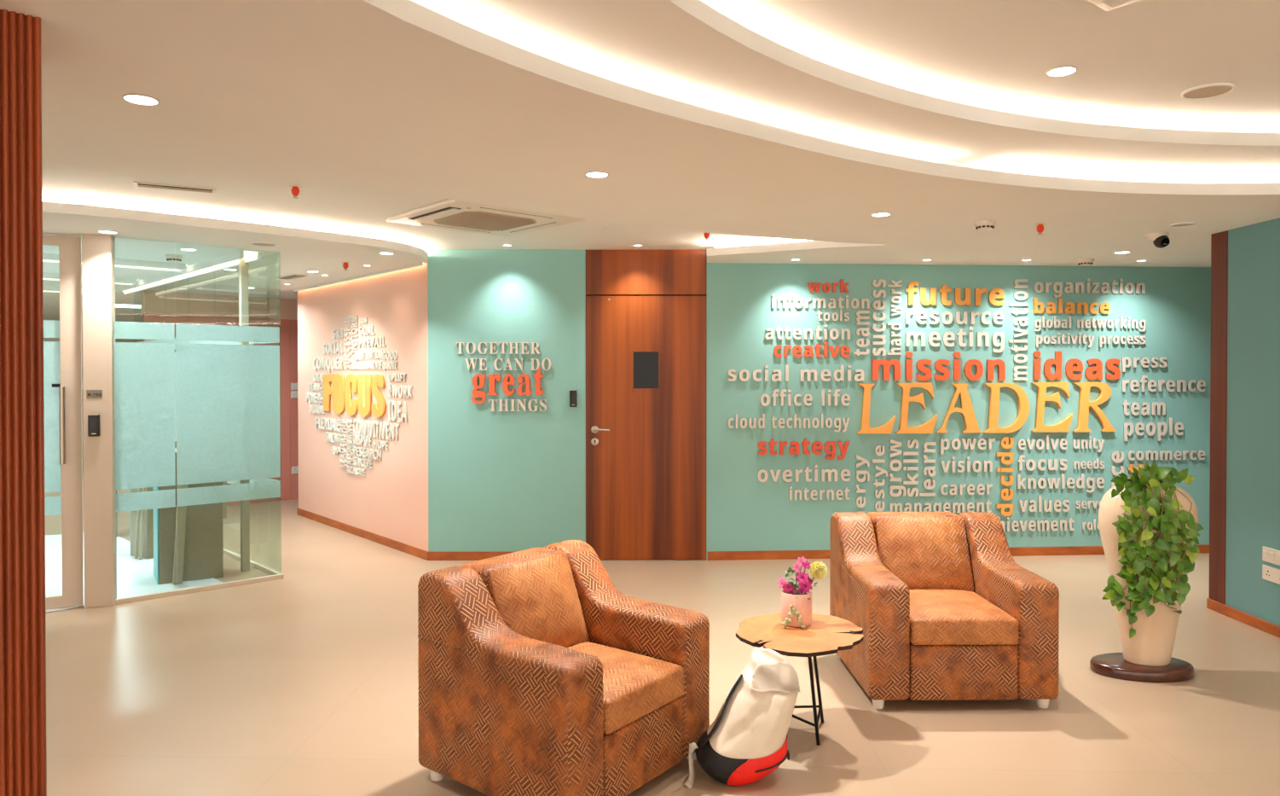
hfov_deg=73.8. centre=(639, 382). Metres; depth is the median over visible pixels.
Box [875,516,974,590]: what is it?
cushion
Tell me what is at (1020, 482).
wall lettering
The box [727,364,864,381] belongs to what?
wall lettering
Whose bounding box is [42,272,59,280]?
ceiling light
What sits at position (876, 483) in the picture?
wall lettering
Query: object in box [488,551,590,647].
cushion
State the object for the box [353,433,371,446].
lettering
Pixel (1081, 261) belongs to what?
smoke detector
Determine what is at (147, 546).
panel
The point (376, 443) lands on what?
lettering
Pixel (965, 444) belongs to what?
wall lettering
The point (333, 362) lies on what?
wall lettering
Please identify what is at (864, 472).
wall lettering
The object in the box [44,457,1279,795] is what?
floor
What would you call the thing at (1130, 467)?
wall lettering
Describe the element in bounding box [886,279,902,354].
lettering
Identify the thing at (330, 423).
lettering
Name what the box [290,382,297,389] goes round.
switch plate
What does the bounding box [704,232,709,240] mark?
sprinkler
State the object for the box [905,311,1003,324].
lettering
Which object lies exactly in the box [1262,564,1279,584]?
power socket
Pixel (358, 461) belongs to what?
lettering
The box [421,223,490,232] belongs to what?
outlet
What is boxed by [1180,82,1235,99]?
ceiling speaker
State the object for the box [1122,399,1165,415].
wall lettering
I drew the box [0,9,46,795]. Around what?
wall panel
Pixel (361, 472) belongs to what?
lettering
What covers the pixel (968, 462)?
wall lettering
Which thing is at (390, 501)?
wall
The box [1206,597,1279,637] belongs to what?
baseboard
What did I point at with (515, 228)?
outlet
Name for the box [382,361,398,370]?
wall lettering
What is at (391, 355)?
wall lettering
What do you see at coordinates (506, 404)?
lettering
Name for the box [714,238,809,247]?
trim
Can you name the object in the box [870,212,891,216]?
recessed light
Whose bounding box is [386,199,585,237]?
air conditioner
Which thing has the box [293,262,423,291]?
light strip
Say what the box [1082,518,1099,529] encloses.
wall lettering
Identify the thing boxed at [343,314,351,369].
wall lettering
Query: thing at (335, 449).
lettering
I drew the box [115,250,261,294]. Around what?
ceiling light
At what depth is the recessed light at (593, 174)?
3.95 m
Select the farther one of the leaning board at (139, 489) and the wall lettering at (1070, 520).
the wall lettering at (1070, 520)
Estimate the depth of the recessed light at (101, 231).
5.54 m
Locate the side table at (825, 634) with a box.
[735,612,862,745]
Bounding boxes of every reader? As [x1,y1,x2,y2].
[87,413,100,436]
[569,389,576,406]
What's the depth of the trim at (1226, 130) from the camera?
4.09 m
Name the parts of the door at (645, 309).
lever handle, vision pane, transom panel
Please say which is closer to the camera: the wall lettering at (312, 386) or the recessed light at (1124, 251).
the recessed light at (1124, 251)
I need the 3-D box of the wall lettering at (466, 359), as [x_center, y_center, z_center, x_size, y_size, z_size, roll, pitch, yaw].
[-1.103,-0.154,7.129,0.725,0.103,0.020,0,1,0]
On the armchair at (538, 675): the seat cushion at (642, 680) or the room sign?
the seat cushion at (642, 680)
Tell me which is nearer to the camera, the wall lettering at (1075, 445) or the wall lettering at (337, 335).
the wall lettering at (1075, 445)
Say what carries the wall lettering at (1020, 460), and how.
attached to the wall at (744, 512)
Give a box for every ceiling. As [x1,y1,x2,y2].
[0,0,1279,323]
[700,0,1279,128]
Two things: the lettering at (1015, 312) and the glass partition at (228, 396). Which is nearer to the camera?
the glass partition at (228, 396)
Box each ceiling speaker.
[249,241,277,246]
[1169,221,1196,226]
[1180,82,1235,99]
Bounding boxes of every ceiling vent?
[133,181,216,193]
[277,274,307,279]
[434,211,536,231]
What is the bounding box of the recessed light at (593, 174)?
[584,171,608,177]
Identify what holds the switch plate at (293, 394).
attached to the wall at (288, 328)
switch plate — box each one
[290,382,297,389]
[290,390,297,398]
[1262,545,1279,565]
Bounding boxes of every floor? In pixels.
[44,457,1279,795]
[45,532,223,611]
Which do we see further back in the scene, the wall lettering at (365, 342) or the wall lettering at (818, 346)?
the wall lettering at (365, 342)
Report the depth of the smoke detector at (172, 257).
6.63 m
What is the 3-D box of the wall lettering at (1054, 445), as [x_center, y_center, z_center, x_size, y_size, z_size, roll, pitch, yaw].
[3.458,0.512,7.327,0.436,0.126,0.020,0,1,-4]
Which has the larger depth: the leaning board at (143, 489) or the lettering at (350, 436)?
the lettering at (350, 436)
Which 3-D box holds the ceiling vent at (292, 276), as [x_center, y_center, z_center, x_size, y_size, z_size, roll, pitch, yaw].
[-3.324,-1.006,8.143,0.399,0.011,0.130,1,1,44]
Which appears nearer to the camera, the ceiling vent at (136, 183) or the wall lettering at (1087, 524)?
the ceiling vent at (136, 183)
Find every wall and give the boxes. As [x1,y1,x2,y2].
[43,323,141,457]
[141,289,297,319]
[141,312,298,505]
[297,262,428,550]
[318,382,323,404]
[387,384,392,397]
[427,249,585,551]
[706,262,1210,560]
[1213,217,1279,625]
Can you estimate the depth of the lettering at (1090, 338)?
7.34 m
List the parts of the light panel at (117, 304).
frame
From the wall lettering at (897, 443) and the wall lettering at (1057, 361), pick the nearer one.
the wall lettering at (897, 443)
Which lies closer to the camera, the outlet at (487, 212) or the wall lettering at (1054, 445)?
the outlet at (487, 212)
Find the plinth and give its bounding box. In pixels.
[1089,652,1193,682]
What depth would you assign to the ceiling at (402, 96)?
3.65 m
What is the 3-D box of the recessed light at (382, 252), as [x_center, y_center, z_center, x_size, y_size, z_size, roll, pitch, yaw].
[-1.947,-0.992,6.545,0.111,0.005,0.111,0,1,0]
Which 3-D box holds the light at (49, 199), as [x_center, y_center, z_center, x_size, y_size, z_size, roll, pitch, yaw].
[-5.215,-1.064,5.070,7.585,0.050,1.411,0,1,-21]
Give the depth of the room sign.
5.68 m
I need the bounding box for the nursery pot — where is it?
[1128,478,1163,486]
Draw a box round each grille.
[252,243,275,245]
[1171,223,1193,226]
[1183,86,1232,98]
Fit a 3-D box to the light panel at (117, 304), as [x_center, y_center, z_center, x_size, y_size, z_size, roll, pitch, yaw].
[-7.000,-1.039,11.490,0.620,0.014,0.620,-1,1,-42]
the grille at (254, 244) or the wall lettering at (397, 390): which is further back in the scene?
the wall lettering at (397, 390)
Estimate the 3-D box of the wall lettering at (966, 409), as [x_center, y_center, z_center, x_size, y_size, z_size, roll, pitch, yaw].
[2.970,0.212,7.282,2.272,0.437,0.041,0,1,-4]
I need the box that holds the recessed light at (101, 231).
[98,230,117,233]
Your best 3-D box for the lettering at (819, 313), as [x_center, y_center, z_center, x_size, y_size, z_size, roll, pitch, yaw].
[1.630,-0.568,7.196,0.274,0.098,0.020,0,1,-4]
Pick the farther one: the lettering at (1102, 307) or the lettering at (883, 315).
the lettering at (1102, 307)
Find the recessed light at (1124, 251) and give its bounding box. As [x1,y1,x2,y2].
[1113,250,1130,253]
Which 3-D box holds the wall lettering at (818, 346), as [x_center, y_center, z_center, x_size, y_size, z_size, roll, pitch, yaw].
[1.448,-0.280,7.187,0.648,0.133,0.020,0,1,-4]
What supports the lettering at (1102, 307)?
attached to the wall at (744, 512)
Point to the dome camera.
(1161, 240)
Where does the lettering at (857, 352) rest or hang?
attached to the wall at (744, 512)
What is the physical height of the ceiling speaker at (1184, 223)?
0.010 m
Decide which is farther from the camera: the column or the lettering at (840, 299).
the lettering at (840, 299)
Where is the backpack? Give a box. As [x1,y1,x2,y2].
[684,648,799,787]
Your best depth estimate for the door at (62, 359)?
5.68 m
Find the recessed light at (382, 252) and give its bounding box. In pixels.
[378,251,393,254]
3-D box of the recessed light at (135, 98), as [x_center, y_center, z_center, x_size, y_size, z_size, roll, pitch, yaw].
[-1.682,-0.954,2.876,0.111,0.005,0.111,0,1,0]
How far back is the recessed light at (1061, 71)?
3.32 m
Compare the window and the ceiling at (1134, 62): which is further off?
the window
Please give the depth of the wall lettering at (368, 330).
8.04 m
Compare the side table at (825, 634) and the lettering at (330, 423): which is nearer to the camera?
the side table at (825, 634)
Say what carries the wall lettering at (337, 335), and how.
attached to the wall at (390, 501)
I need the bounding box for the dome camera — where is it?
[1145,231,1169,248]
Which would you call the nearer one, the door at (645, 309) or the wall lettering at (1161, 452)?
the door at (645, 309)
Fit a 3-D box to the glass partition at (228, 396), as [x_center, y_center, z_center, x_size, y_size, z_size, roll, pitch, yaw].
[-3.154,0.255,6.134,1.130,2.490,0.034,-1,1,-42]
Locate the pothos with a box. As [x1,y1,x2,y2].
[1098,461,1204,666]
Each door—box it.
[42,234,83,608]
[585,249,706,560]
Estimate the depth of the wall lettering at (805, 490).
7.20 m
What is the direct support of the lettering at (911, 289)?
attached to the wall at (744, 512)
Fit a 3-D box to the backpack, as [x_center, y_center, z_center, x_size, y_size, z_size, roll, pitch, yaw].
[0.398,1.302,3.323,0.452,0.461,0.259,0,1,3]
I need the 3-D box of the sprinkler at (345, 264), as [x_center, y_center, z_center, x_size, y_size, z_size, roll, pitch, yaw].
[-2.444,-0.967,7.083,0.068,0.066,0.068,0,1,0]
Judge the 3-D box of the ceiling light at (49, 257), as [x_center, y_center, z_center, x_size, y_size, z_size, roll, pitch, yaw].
[-4.466,-0.969,6.473,0.179,0.050,0.623,-1,1,-42]
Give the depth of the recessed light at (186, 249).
6.33 m
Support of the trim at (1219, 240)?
attached to the wall at (1253, 427)
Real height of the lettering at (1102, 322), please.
0.129 m
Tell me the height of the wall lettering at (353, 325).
0.516 m
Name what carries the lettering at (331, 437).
attached to the wall at (390, 501)
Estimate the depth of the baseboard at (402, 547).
8.06 m
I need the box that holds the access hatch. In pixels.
[1087,0,1140,11]
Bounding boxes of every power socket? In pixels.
[291,466,298,474]
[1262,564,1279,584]
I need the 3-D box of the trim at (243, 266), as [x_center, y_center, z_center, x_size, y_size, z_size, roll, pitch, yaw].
[-3.131,0.248,6.751,0.056,2.490,0.056,-1,1,-42]
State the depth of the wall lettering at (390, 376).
7.57 m
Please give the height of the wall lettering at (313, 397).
0.116 m
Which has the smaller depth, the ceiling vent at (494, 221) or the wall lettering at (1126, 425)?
the ceiling vent at (494, 221)
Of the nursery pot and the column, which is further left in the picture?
the column
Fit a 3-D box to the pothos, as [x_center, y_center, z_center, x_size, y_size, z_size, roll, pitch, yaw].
[2.639,0.925,4.423,0.466,1.065,0.451,0,1,22]
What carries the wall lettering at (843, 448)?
attached to the wall at (744, 512)
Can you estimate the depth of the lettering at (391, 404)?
7.54 m
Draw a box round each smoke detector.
[165,254,182,261]
[974,220,996,230]
[1077,258,1094,265]
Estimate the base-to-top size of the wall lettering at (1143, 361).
0.127 m
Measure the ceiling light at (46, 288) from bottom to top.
0.050 m
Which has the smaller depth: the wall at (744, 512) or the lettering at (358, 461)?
the wall at (744, 512)
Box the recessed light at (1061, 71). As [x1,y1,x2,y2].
[1046,65,1077,76]
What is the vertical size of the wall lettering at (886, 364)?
0.245 m
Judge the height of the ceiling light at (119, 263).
0.050 m
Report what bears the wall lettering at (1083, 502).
attached to the wall at (744, 512)
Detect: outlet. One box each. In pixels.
[407,206,462,220]
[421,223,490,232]
[480,207,551,218]
[510,221,556,232]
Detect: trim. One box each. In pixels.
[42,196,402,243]
[238,258,249,571]
[660,95,1279,183]
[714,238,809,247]
[1000,110,1279,133]
[1208,230,1227,603]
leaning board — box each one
[134,487,141,558]
[139,487,145,559]
[172,484,188,584]
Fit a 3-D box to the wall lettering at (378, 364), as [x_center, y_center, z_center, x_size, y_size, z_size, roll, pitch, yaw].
[-2.555,-0.163,8.024,0.016,0.073,0.600,-1,1,-41]
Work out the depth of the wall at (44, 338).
15.79 m
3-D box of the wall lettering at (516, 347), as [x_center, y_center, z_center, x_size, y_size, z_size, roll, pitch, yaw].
[-1.185,-0.290,7.128,0.704,0.100,0.020,0,1,0]
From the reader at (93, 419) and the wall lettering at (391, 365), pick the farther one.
the wall lettering at (391, 365)
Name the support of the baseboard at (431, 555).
attached to the wall at (499, 481)
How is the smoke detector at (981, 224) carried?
attached to the ceiling at (402, 96)
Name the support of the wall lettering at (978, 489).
attached to the wall at (744, 512)
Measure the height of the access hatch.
0.018 m
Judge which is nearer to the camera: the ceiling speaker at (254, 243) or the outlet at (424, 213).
the outlet at (424, 213)
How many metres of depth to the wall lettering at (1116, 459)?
7.36 m
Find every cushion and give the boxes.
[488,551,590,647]
[567,641,683,734]
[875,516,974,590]
[909,588,1019,644]
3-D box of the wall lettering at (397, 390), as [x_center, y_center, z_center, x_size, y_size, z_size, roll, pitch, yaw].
[-2.091,0.079,7.493,0.015,0.110,0.398,-1,1,-41]
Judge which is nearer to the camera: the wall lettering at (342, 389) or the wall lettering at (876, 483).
the wall lettering at (876, 483)
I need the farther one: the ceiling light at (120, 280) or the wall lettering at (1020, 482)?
the ceiling light at (120, 280)
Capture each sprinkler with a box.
[289,185,301,198]
[341,261,350,270]
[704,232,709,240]
[1034,222,1046,234]
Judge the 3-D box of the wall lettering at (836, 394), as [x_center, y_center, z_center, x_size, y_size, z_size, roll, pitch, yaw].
[1.393,0.125,7.187,0.764,0.141,0.020,0,1,-4]
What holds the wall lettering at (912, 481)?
attached to the wall at (744, 512)
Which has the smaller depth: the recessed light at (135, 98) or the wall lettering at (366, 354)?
the recessed light at (135, 98)
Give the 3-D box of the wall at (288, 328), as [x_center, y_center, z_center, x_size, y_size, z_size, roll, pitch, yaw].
[-4.539,0.336,10.497,2.800,2.236,0.121,-1,1,-44]
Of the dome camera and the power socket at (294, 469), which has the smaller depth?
the dome camera
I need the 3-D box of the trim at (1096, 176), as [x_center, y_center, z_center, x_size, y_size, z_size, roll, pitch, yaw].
[2.990,-1.025,0.394,8.421,0.070,8.410,0,1,0]
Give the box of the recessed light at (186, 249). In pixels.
[179,248,196,250]
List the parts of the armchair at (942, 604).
arm, backrest, panel, arm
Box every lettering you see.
[306,392,320,403]
[307,382,319,390]
[309,404,324,414]
[312,356,343,372]
[312,373,324,381]
[315,417,340,431]
[322,341,343,353]
[322,373,386,417]
[325,431,339,443]
[332,328,343,338]
[332,445,340,455]
[339,418,346,467]
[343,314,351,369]
[346,419,353,473]
[351,315,358,369]
[353,418,399,440]
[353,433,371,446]
[353,445,382,460]
[353,456,372,469]
[353,466,365,475]
[354,360,382,369]
[356,350,382,359]
[359,317,368,325]
[359,324,375,335]
[359,336,386,347]
[373,439,388,450]
[382,350,398,359]
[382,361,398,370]
[388,373,406,381]
[388,400,408,422]
[391,385,412,398]
[456,341,540,353]
[464,358,551,370]
[471,367,544,403]
[488,399,546,411]
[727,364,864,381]
[727,413,849,432]
[757,463,850,481]
[758,438,849,459]
[759,388,850,405]
[764,324,850,339]
[771,294,868,308]
[773,341,850,357]
[788,485,849,499]
[807,278,849,292]
[816,309,849,320]
[853,310,869,355]
[855,454,869,512]
[856,381,1116,433]
[871,351,1005,380]
[871,445,888,511]
[872,278,886,355]
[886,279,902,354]
[889,439,906,496]
[889,499,991,512]
[902,439,918,496]
[905,281,1004,305]
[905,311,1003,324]
[905,326,1004,352]
[919,441,935,496]
[939,438,995,453]
[939,483,992,494]
[940,456,992,472]
[996,436,1013,515]
[998,515,1074,531]
[1008,278,1028,380]
[1017,434,1067,449]
[1017,454,1067,470]
[1017,473,1104,492]
[1018,495,1069,511]
[1033,278,1145,297]
[1033,297,1110,313]
[1033,316,1145,331]
[1033,351,1120,379]
[1035,332,1145,347]
[1072,435,1104,451]
[1073,457,1104,469]
[1075,500,1100,508]
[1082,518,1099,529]
[1110,451,1123,487]
[1121,357,1167,371]
[1121,375,1205,391]
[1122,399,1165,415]
[1123,417,1183,440]
[1127,450,1204,460]
[1127,463,1142,478]
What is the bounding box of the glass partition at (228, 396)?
[113,321,283,604]
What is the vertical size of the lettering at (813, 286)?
0.112 m
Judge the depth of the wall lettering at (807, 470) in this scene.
7.19 m
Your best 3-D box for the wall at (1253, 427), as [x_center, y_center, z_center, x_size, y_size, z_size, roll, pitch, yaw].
[3.870,0.250,5.198,0.140,2.520,0.950,0,1,0]
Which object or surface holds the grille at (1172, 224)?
attached to the ceiling speaker at (1184, 223)
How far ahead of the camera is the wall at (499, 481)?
7.14 m
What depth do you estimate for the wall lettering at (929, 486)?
7.25 m
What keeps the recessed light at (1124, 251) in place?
in the ceiling at (402, 96)
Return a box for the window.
[136,337,283,574]
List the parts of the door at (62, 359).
pull handle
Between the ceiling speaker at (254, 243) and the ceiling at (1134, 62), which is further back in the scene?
the ceiling speaker at (254, 243)
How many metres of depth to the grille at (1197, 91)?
3.56 m
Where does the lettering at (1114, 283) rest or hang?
attached to the wall at (744, 512)
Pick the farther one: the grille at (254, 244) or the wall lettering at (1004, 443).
the wall lettering at (1004, 443)
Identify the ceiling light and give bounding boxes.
[42,252,59,263]
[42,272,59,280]
[43,285,59,292]
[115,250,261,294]
[115,258,185,272]
[115,277,136,284]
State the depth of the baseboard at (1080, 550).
7.21 m
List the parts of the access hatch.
inset panel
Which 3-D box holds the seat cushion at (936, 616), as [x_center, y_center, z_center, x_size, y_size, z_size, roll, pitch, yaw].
[1.501,1.137,4.223,0.499,0.147,0.580,0,1,-1]
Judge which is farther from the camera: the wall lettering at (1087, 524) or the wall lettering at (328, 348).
the wall lettering at (328, 348)
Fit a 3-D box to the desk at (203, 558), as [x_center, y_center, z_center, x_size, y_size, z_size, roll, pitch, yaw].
[-3.486,1.005,6.575,0.441,0.980,0.380,0,1,-34]
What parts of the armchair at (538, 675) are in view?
arm, backrest, arm, panel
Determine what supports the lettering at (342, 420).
attached to the wall at (390, 501)
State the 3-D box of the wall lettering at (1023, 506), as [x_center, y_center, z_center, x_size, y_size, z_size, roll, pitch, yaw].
[3.474,1.041,7.334,0.443,0.139,0.021,0,1,-4]
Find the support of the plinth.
on the floor at (304, 681)
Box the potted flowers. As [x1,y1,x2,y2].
[777,556,828,627]
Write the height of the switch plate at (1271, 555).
0.089 m
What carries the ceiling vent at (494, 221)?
in the air conditioner
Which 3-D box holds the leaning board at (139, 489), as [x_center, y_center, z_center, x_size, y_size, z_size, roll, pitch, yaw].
[-4.174,1.040,7.104,0.022,0.900,0.240,-1,1,-43]
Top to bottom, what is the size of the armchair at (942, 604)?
0.808 m
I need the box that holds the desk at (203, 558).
[153,447,223,584]
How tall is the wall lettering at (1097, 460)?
0.089 m
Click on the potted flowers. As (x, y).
(796, 602)
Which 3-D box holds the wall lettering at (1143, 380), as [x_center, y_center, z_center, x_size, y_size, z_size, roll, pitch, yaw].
[4.542,0.009,7.394,0.748,0.142,0.020,0,1,-4]
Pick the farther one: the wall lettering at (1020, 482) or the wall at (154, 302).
the wall at (154, 302)
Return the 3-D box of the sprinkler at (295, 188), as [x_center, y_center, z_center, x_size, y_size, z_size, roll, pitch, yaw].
[-1.904,-1.052,4.712,0.068,0.066,0.068,0,1,0]
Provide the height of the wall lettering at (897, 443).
0.490 m
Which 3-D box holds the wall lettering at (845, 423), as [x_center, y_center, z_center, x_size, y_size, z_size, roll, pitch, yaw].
[1.254,0.341,7.180,1.038,0.155,0.022,0,1,-4]
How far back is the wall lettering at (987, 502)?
7.27 m
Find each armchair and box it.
[417,539,709,795]
[828,511,1059,708]
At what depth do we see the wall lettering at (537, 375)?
7.11 m
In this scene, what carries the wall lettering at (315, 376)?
attached to the wall at (390, 501)
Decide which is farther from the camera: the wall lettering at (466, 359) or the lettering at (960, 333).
the lettering at (960, 333)
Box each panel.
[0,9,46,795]
[115,302,141,307]
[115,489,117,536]
[129,440,176,558]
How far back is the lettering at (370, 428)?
7.89 m
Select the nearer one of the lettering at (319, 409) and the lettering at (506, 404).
the lettering at (506, 404)
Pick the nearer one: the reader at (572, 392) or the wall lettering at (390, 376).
the reader at (572, 392)
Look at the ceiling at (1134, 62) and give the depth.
3.09 m
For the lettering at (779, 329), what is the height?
0.127 m
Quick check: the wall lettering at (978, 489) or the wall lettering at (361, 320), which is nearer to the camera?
the wall lettering at (978, 489)
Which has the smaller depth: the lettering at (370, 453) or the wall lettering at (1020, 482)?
the wall lettering at (1020, 482)
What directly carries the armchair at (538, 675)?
on the floor at (304, 681)
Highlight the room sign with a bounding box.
[86,389,102,398]
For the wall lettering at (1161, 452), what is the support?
attached to the wall at (744, 512)
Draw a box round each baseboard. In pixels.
[296,507,428,560]
[428,551,513,560]
[707,544,1209,560]
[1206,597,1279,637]
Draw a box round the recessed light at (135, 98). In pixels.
[121,93,160,104]
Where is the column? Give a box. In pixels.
[81,233,116,608]
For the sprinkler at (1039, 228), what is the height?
0.066 m

